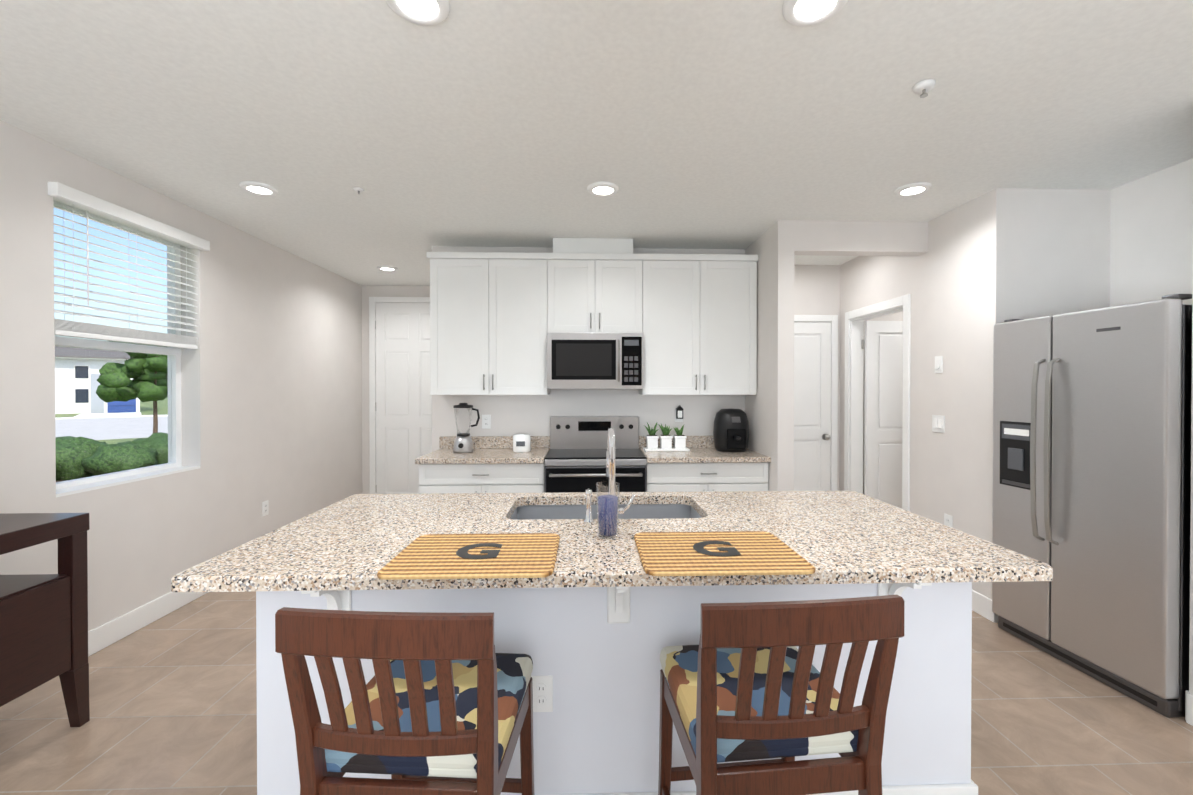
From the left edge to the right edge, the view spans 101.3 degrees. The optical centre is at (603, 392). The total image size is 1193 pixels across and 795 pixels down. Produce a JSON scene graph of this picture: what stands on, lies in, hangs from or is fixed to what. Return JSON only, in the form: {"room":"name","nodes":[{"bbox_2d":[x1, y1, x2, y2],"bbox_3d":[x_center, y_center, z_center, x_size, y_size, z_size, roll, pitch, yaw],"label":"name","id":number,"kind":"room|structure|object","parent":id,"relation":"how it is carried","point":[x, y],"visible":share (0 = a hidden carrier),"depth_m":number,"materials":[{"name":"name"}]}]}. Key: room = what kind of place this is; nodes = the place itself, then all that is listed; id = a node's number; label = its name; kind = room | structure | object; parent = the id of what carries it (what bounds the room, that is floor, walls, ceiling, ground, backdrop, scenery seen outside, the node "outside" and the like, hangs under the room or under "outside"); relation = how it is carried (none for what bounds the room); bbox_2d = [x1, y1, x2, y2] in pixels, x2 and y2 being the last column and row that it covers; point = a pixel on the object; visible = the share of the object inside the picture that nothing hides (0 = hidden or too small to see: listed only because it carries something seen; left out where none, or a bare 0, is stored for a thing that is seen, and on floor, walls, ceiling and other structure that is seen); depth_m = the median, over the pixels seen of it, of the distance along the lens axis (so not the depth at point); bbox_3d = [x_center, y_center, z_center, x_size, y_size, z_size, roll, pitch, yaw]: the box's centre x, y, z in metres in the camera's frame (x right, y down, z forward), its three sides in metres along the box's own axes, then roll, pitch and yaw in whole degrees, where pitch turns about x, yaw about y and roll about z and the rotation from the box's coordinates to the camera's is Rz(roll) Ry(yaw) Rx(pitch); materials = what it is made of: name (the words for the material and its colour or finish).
{"room":"kitchen","nodes":[
{"label":"kitchen","id":0,"kind":"room"},
{"bbox_2d":[0,120,361,630],"bbox_3d":[-2.832,0.085,2.013,0.190,2.650,7.820,0,0,-2],"label":"wall","id":1,"kind":"structure","parent":0,"point":[271,388],"depth_m":3.38,"materials":[{"name":"paint"}]},
{"bbox_2d":[54,201,199,496],"bbox_3d":[-2.858,-0.257,2.910,0.180,1.562,0.922,0,0,-2],"label":"window","id":2,"kind":"structure","parent":1,"relation":"in","point":[173,465],"depth_m":3.15,"materials":[{"name":"white plastic"}]},
{"bbox_2d":[48,182,209,348],"bbox_3d":[-2.769,-0.673,2.910,0.106,0.752,0.980,0,0,-2],"label":"window blind","id":3,"kind":"object","parent":2,"relation":"attached to","point":[73,197],"visible":0.85,"depth_m":2.80,"materials":[{"name":"white plastic"}]},
{"bbox_2d":[88,591,207,656],"bbox_3d":[-2.722,1.345,2.020,0.030,0.130,7.570,0,0,-2],"label":"baseboard","id":4,"kind":"structure","parent":1,"relation":"attached to","point":[103,636],"depth_m":2.88,"materials":[{"name":"white wood"}]},
{"bbox_2d":[262,500,268,516],"bbox_3d":[-2.797,0.955,4.051,0.008,0.120,0.075,0,0,-2],"label":"electrical outlet","id":5,"kind":"object","parent":1,"relation":"attached to","point":[265,507],"visible":1,"depth_m":4.04,"materials":[{"name":"white plastic"}]},
{"bbox_2d":[362,286,429,493],"bbox_3d":[-2.290,0.058,5.877,1.520,2.650,0.130,0,0,-2],"label":"wall","id":6,"kind":"structure","parent":0,"point":[394,291],"depth_m":5.80,"materials":[{"name":"paint"}]},
{"bbox_2d":[369,297,429,493],"bbox_3d":[-2.223,0.128,5.788,1.060,2.510,0.050,0,0,-2],"label":"door frame","id":7,"kind":"structure","parent":6,"relation":"attached to","point":[373,301],"depth_m":5.75,"materials":[{"name":"white wood"}]},
{"bbox_2d":[375,303,431,493],"bbox_3d":[-2.227,0.161,5.751,0.922,2.434,0.113,0,0,-2],"label":"entry door","id":8,"kind":"structure","parent":6,"relation":"in","point":[403,406],"depth_m":5.77,"materials":[{"name":"white wood"}]},
{"bbox_2d":[431,246,744,451],"bbox_3d":[-0.145,0.063,5.130,2.720,2.650,1.760,0,0,-2],"label":"wall","id":9,"kind":"structure","parent":0,"point":[512,415],"depth_m":4.25,"materials":[{"name":"paint"}]},
{"bbox_2d":[482,415,490,428],"bbox_3d":[-1.010,0.248,4.219,0.075,0.120,0.008,0,0,-2],"label":"outlet","id":10,"kind":"object","parent":9,"relation":"attached to","point":[486,421],"visible":1,"depth_m":4.22,"materials":[{"name":"white plastic"}]},
{"bbox_2d":[426,250,557,394],"bbox_3d":[-0.888,-0.550,4.057,0.987,1.130,0.325,0,0,-2],"label":"upper cabinet","id":11,"kind":"object","parent":9,"relation":"attached to","point":[496,318],"depth_m":3.90,"materials":[{"name":"white wood"}]},
{"bbox_2d":[439,436,714,447],"bbox_3d":[-0.083,0.427,4.242,2.648,0.106,0.020,0,0,-2],"label":"backsplash","id":12,"kind":"structure","parent":9,"relation":"attached to","point":[444,441],"depth_m":4.22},
{"bbox_2d":[558,250,645,333],"bbox_3d":[-0.072,-0.797,4.081,0.764,0.635,0.325,0,0,-2],"label":"upper cabinet","id":13,"kind":"object","parent":9,"relation":"attached to","point":[600,291],"depth_m":3.92,"materials":[{"name":"white wood"}]},
{"bbox_2d":[547,333,642,388],"bbox_3d":[-0.070,-0.251,4.024,0.756,0.444,0.448,0,0,-2],"label":"microwave","id":14,"kind":"object","parent":13,"relation":"attached to","point":[594,360],"visible":0.98,"depth_m":3.85,"materials":[{"name":"silver metal"}]},
{"bbox_2d":[675,405,683,421],"bbox_3d":[0.660,0.181,4.248,0.070,0.145,0.054,0,0,-2],"label":"night light","id":15,"kind":"object","parent":9,"relation":"attached to","point":[679,409],"visible":0.98,"depth_m":4.23,"materials":[{"name":"black plastic"}]},
{"bbox_2d":[638,254,757,394],"bbox_3d":[0.743,-0.550,4.109,0.988,1.130,0.325,0,0,-2],"label":"upper cabinet","id":16,"kind":"object","parent":9,"relation":"attached to","point":[700,338],"depth_m":3.95,"materials":[{"name":"white wood"}]},
{"bbox_2d":[0,591,1192,794],"bbox_3d":[0.616,1.439,2.132,7.090,0.060,7.820,0,0,-2],"label":"floor","id":17,"kind":"structure","parent":0,"point":[173,703],"depth_m":2.07,"materials":[{"name":"tile"}]},
{"bbox_2d":[0,513,89,726],"bbox_3d":[-2.427,0.967,1.342,0.548,0.895,1.510,0,0,-2],"label":"sideboard","id":18,"kind":"object","parent":17,"relation":"on","point":[43,628],"visible":1,"depth_m":1.97,"materials":[{"name":"brown wood"}]},
{"bbox_2d":[275,607,533,794],"bbox_3d":[-0.430,0.926,1.217,0.449,0.980,0.509,0,0,3],"label":"chair","id":19,"kind":"object","parent":17,"relation":"on","point":[440,703],"visible":1,"depth_m":1.02,"materials":[{"name":"brown wood"}]},
{"bbox_2d":[419,452,547,492],"bbox_3d":[-0.918,0.959,3.940,0.929,0.874,0.578,0,0,-2],"label":"base cabinet","id":20,"kind":"object","parent":17,"relation":"on","point":[492,464],"depth_m":3.65,"materials":[{"name":"white wood"}]},
{"bbox_2d":[415,448,549,463],"bbox_3d":[-0.924,0.502,3.917,0.946,0.039,0.618,0,0,-2],"label":"countertop","id":21,"kind":"structure","parent":20,"relation":"on","point":[442,455],"depth_m":3.68,"materials":[{"name":"beige stone"}]},
{"bbox_2d":[453,403,479,452],"bbox_3d":[-1.112,0.281,3.978,0.214,0.400,0.165,0,0,-2],"label":"blender","id":22,"kind":"object","parent":21,"relation":"on","point":[463,442],"visible":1,"depth_m":3.93,"materials":[{"name":"silver metal"}]},
{"bbox_2d":[513,434,530,451],"bbox_3d":[-0.670,0.410,4.014,0.144,0.142,0.146,0,0,-2],"label":"canister","id":23,"kind":"object","parent":21,"relation":"on","point":[521,442],"visible":1,"depth_m":3.96,"materials":[{"name":"white ceramic"}]},
{"bbox_2d":[544,416,646,492],"bbox_3d":[-0.067,0.801,3.914,0.760,1.190,0.681,0,0,-2],"label":"range","id":24,"kind":"object","parent":17,"relation":"on","point":[575,459],"visible":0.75,"depth_m":3.76,"materials":[{"name":"silver metal"}]},
{"bbox_2d":[256,583,977,794],"bbox_3d":[0.050,0.973,1.904,2.335,0.874,1.014,0,0,-2],"label":"kitchen island","id":25,"kind":"object","parent":17,"relation":"on","point":[593,625],"depth_m":1.58,"materials":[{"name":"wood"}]},
{"bbox_2d":[171,491,1052,594],"bbox_3d":[0.043,0.517,1.899,2.490,0.040,1.071,0,0,-2],"label":"island countertop","id":26,"kind":"structure","parent":25,"relation":"on","point":[850,538],"depth_m":1.61,"materials":[{"name":"beige stone"}]},
{"bbox_2d":[377,533,559,579],"bbox_3d":[-0.384,0.493,1.504,0.481,0.012,0.379,0,0,-2],"label":"placemat","id":27,"kind":"object","parent":26,"relation":"on","point":[475,556],"visible":0.98,"depth_m":1.46,"materials":[{"name":"wicker"}]},
{"bbox_2d":[584,489,593,523],"bbox_3d":[-0.057,0.433,1.888,0.040,0.125,0.078,0,0,-2],"label":"soap pump","id":28,"kind":"object","parent":26,"relation":"on","point":[588,520],"visible":1,"depth_m":1.86,"materials":[{"name":"silver metal"}]},
{"bbox_2d":[515,503,694,518],"bbox_3d":[0.010,0.627,2.132,0.836,0.209,0.426,0,0,-2],"label":"sink","id":29,"kind":"object","parent":26,"relation":"in","point":[526,510],"depth_m":2.34,"materials":[{"name":"silver metal"}]},
{"bbox_2d":[596,482,619,538],"bbox_3d":[0.015,0.406,1.702,0.083,0.182,0.083,0,0,-2],"label":"tumbler","id":30,"kind":"object","parent":26,"relation":"on","point":[607,508],"visible":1,"depth_m":1.67,"materials":[{"name":"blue glass"}]},
{"bbox_2d":[606,428,634,523],"bbox_3d":[0.061,0.317,1.942,0.118,0.358,0.196,0,0,-2],"label":"faucet","id":31,"kind":"object","parent":26,"relation":"on","point":[610,463],"visible":0.73,"depth_m":1.86,"materials":[{"name":"silver metal"}]},
{"bbox_2d":[634,531,815,575],"bbox_3d":[0.350,0.492,1.527,0.483,0.012,0.379,0,0,-2],"label":"placemat","id":32,"kind":"object","parent":26,"relation":"on","point":[722,553],"visible":1,"depth_m":1.48,"materials":[{"name":"wicker"}]},
{"bbox_2d":[646,464,767,491],"bbox_3d":[0.782,0.959,3.994,0.929,0.874,0.578,0,0,-2],"label":"base cabinet","id":33,"kind":"object","parent":17,"relation":"on","point":[660,477],"depth_m":3.71,"materials":[{"name":"white wood"}]},
{"bbox_2d":[639,448,770,463],"bbox_3d":[0.783,0.501,3.971,0.934,0.039,0.618,0,0,-2],"label":"countertop","id":34,"kind":"structure","parent":33,"relation":"on","point":[695,455],"depth_m":3.71,"materials":[{"name":"beige stone"}]},
{"bbox_2d":[643,422,689,450],"bbox_3d":[0.524,0.360,4.071,0.370,0.241,0.134,0,0,-2],"label":"potted plants","id":35,"kind":"object","parent":34,"relation":"on","point":[665,441],"visible":1,"depth_m":4.03,"materials":[{"name":"white ceramic"}]},
{"bbox_2d":[713,409,748,451],"bbox_3d":[1.065,0.306,4.050,0.290,0.350,0.350,0,0,-2],"label":"air fryer","id":36,"kind":"object","parent":34,"relation":"on","point":[731,430],"visible":1,"depth_m":3.96,"materials":[{"name":"black plastic"}]},
{"bbox_2d":[658,594,904,794],"bbox_3d":[0.403,0.926,1.268,0.449,0.980,0.509,0,0,-6],"label":"chair","id":37,"kind":"object","parent":17,"relation":"on","point":[744,681],"visible":1,"depth_m":1.08,"materials":[{"name":"brown wood"}]},
{"bbox_2d":[992,294,1191,717],"bbox_3d":[2.693,0.487,2.545,0.792,1.837,0.840,0,0,-6],"label":"fridge","id":38,"kind":"object","parent":17,"relation":"on","point":[1091,502],"visible":1,"depth_m":2.34,"materials":[{"name":"silver metal"}]},
{"bbox_2d":[0,0,1192,285],"bbox_3d":[0.616,-1.291,2.113,7.090,0.100,7.820,0,0,-2],"label":"ceiling","id":39,"kind":"structure","parent":0,"point":[712,124],"depth_m":2.15,"materials":[{"name":"paint"}]},
{"bbox_2d":[239,181,278,195],"bbox_3d":[-2.094,-1.238,2.978,0.196,0.017,0.196,0,0,-2],"label":"recessed light","id":40,"kind":"object","parent":39,"relation":"in","point":[259,188],"visible":0.98,"depth_m":2.96,"materials":[{"name":"white plastic"}]},
{"bbox_2d":[353,187,364,193],"bbox_3d":[-1.498,-1.232,2.997,0.064,0.029,0.064,0,0,-2],"label":"sprinkler","id":41,"kind":"object","parent":39,"relation":"attached to","point":[358,189],"visible":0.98,"depth_m":2.99,"materials":[{"name":"silver metal"}]},
{"bbox_2d":[377,265,397,270],"bbox_3d":[-2.181,-1.252,4.936,0.196,0.017,0.196,0,0,-2],"label":"recessed light","id":42,"kind":"object","parent":39,"relation":"in","point":[386,268],"visible":1,"depth_m":4.91,"materials":[{"name":"white plastic"}]},
{"bbox_2d":[386,0,449,25],"bbox_3d":[-0.585,-1.228,1.541,0.196,0.017,0.196,0,0,-2],"label":"recessed light","id":43,"kind":"object","parent":39,"relation":"in","point":[427,12],"visible":1,"depth_m":1.57,"materials":[{"name":"white plastic"}]},
{"bbox_2d":[587,182,618,196],"bbox_3d":[-0.002,-1.238,2.985,0.196,0.017,0.196,0,0,-2],"label":"recessed light","id":44,"kind":"object","parent":39,"relation":"in","point":[603,189],"visible":0.96,"depth_m":2.96,"materials":[{"name":"white plastic"}]},
{"bbox_2d":[782,0,847,26],"bbox_3d":[0.669,-1.228,1.545,0.196,0.017,0.196,0,0,-2],"label":"recessed light","id":45,"kind":"object","parent":39,"relation":"in","point":[804,13],"visible":1,"depth_m":1.57,"materials":[{"name":"white plastic"}]},
{"bbox_2d":[894,182,931,196],"bbox_3d":[1.889,-1.238,2.990,0.196,0.017,0.196,0,0,-2],"label":"recessed light","id":46,"kind":"object","parent":39,"relation":"in","point":[913,189],"visible":1,"depth_m":2.97,"materials":[{"name":"white plastic"}]},
{"bbox_2d":[912,79,935,97],"bbox_3d":[1.291,-1.217,1.970,0.080,0.044,0.080,0,0,-2],"label":"sprinkler","id":47,"kind":"object","parent":39,"relation":"attached to","point":[923,87],"visible":0.98,"depth_m":1.96,"materials":[{"name":"silver metal"}]},
{"bbox_2d":[745,220,794,490],"bbox_3d":[1.304,0.069,4.241,0.120,2.650,1.370,0,0,-2],"label":"wall","id":48,"kind":"structure","parent":0,"point":[769,408],"depth_m":3.60,"materials":[{"name":"paint"}]},
{"bbox_2d":[794,265,902,493],"bbox_3d":[2.708,0.064,4.911,2.730,2.650,0.120,0,0,-2],"label":"wall","id":49,"kind":"structure","parent":0,"point":[816,289],"depth_m":4.83,"materials":[{"name":"paint"}]},
{"bbox_2d":[794,322,830,490],"bbox_3d":[1.922,0.347,4.764,0.610,2.074,0.113,0,0,-2],"label":"pantry door","id":50,"kind":"structure","parent":49,"relation":"in","point":[812,406],"depth_m":4.79,"materials":[{"name":"white wood"}]},
{"bbox_2d":[794,315,837,490],"bbox_3d":[1.921,0.315,4.801,0.740,2.150,0.050,0,0,-2],"label":"door frame","id":51,"kind":"structure","parent":49,"relation":"attached to","point":[833,319],"depth_m":4.78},
{"bbox_2d":[794,220,927,255],"bbox_3d":[1.878,-1.142,3.626,0.990,0.220,0.120,0,0,-2],"label":"wall","id":52,"kind":"structure","parent":0,"point":[855,238],"depth_m":3.57,"materials":[{"name":"paint"}]},
{"bbox_2d":[839,188,1022,598],"bbox_3d":[2.425,0.071,3.917,0.120,2.650,1.850,0,0,-2],"label":"wall","id":53,"kind":"structure","parent":0,"point":[977,271],"depth_m":3.31,"materials":[{"name":"paint"}]},
{"bbox_2d":[844,294,910,511],"bbox_3d":[2.408,0.314,4.248,0.143,2.160,0.940,0,0,-2],"label":"door frame","id":54,"kind":"structure","parent":53,"relation":"attached to","point":[853,420],"depth_m":4.63,"materials":[{"name":"white wood"}]},
{"bbox_2d":[864,321,902,508],"bbox_3d":[2.850,0.353,4.628,0.760,2.060,0.035,0,0,-2],"label":"door","id":55,"kind":"structure","parent":53,"relation":"in","point":[883,408],"depth_m":4.61,"materials":[{"name":"white wood"}]},
{"bbox_2d":[932,415,944,432],"bbox_3d":[2.371,0.220,3.471,0.014,0.120,0.120,0,0,-2],"label":"light switch","id":56,"kind":"object","parent":53,"relation":"attached to","point":[938,423],"visible":1,"depth_m":3.46,"materials":[{"name":"white plastic"}]},
{"bbox_2d":[935,356,942,372],"bbox_3d":[2.371,-0.201,3.468,0.014,0.120,0.075,0,0,-2],"label":"light switch","id":57,"kind":"object","parent":53,"relation":"attached to","point":[938,364],"visible":1,"depth_m":3.46,"materials":[{"name":"white plastic"}]},
{"bbox_2d":[944,513,952,527],"bbox_3d":[2.377,0.900,3.376,0.008,0.120,0.075,0,0,-2],"label":"electrical outlet","id":58,"kind":"object","parent":53,"relation":"attached to","point":[948,520],"visible":0.79,"depth_m":3.37,"materials":[{"name":"white plastic"}]},
{"bbox_2d":[972,590,997,622],"bbox_3d":[2.374,1.335,3.376,0.015,0.130,0.785,0,0,-2],"label":"baseboard","id":59,"kind":"structure","parent":53,"relation":"attached to","point":[981,604],"depth_m":3.06,"materials":[{"name":"white wood"}]},
{"bbox_2d":[1019,188,1110,318],"bbox_3d":[3.262,0.077,3.078,1.440,2.650,0.120,0,0,-2],"label":"wall","id":60,"kind":"structure","parent":0,"point":[1066,232],"depth_m":3.00,"materials":[{"name":"paint"}]},
{"bbox_2d":[1110,158,1192,306],"bbox_3d":[3.188,0.081,2.560,0.120,2.650,0.910,0,0,-2],"label":"wall","id":61,"kind":"structure","parent":0,"point":[1151,238],"depth_m":2.78,"materials":[{"name":"paint"}]},
{"bbox_2d":[1189,286,1192,693],"bbox_3d":[2.942,0.097,0.251,0.760,2.650,3.690,0,0,-2],"label":"wall","id":62,"kind":"structure","parent":0,"point":[1191,621],"depth_m":2.08,"materials":[{"name":"paint"}]},
{"bbox_2d":[1185,690,1192,725],"bbox_3d":[2.557,1.357,0.256,0.019,0.130,3.705,0,0,-2],"label":"baseboard","id":63,"kind":"structure","parent":62,"relation":"attached to","point":[1188,696],"depth_m":2.08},
{"label":"outside","id":64,"kind":"structure","parent":0,"visible":0},
{"bbox_2d":[55,396,167,443],"bbox_3d":[-62.302,1.529,27.848,117.020,0.300,180.000,0,0,-2],"label":"ground","id":65,"kind":"structure","parent":64,"point":[162,407],"depth_m":33.36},
{"bbox_2d":[55,346,139,413],"bbox_3d":[-44.912,-2.485,28.319,27.100,7.720,10.600,0,1,-44],"label":"house","id":66,"kind":"structure","parent":65,"relation":"on","point":[80,389],"depth_m":32.11,"materials":[{"name":"white paint"}]},
{"bbox_2d":[55,412,167,439],"bbox_3d":[-23.328,1.392,24.454,120.001,0.019,24.000,0,1,-44],"label":"road","id":67,"kind":"structure","parent":65,"relation":"on","point":[101,425],"depth_m":21.18,"materials":[{"name":"white concrete"}]},
{"bbox_2d":[55,432,167,481],"bbox_3d":[-8.225,1.209,8.730,5.658,0.889,5.339,0,0,-2],"label":"hedge","id":68,"kind":"object","parent":65,"relation":"on","point":[75,452],"depth_m":8.34,"materials":[{"name":"green plant"}]},
{"bbox_2d":[96,341,167,432],"bbox_3d":[-11.590,-0.079,12.517,2.089,3.130,2.100,0,0,-2],"label":"tree","id":69,"kind":"object","parent":65,"relation":"on","point":[135,368],"depth_m":12.13,"materials":[{"name":"green plant"}]}
]}

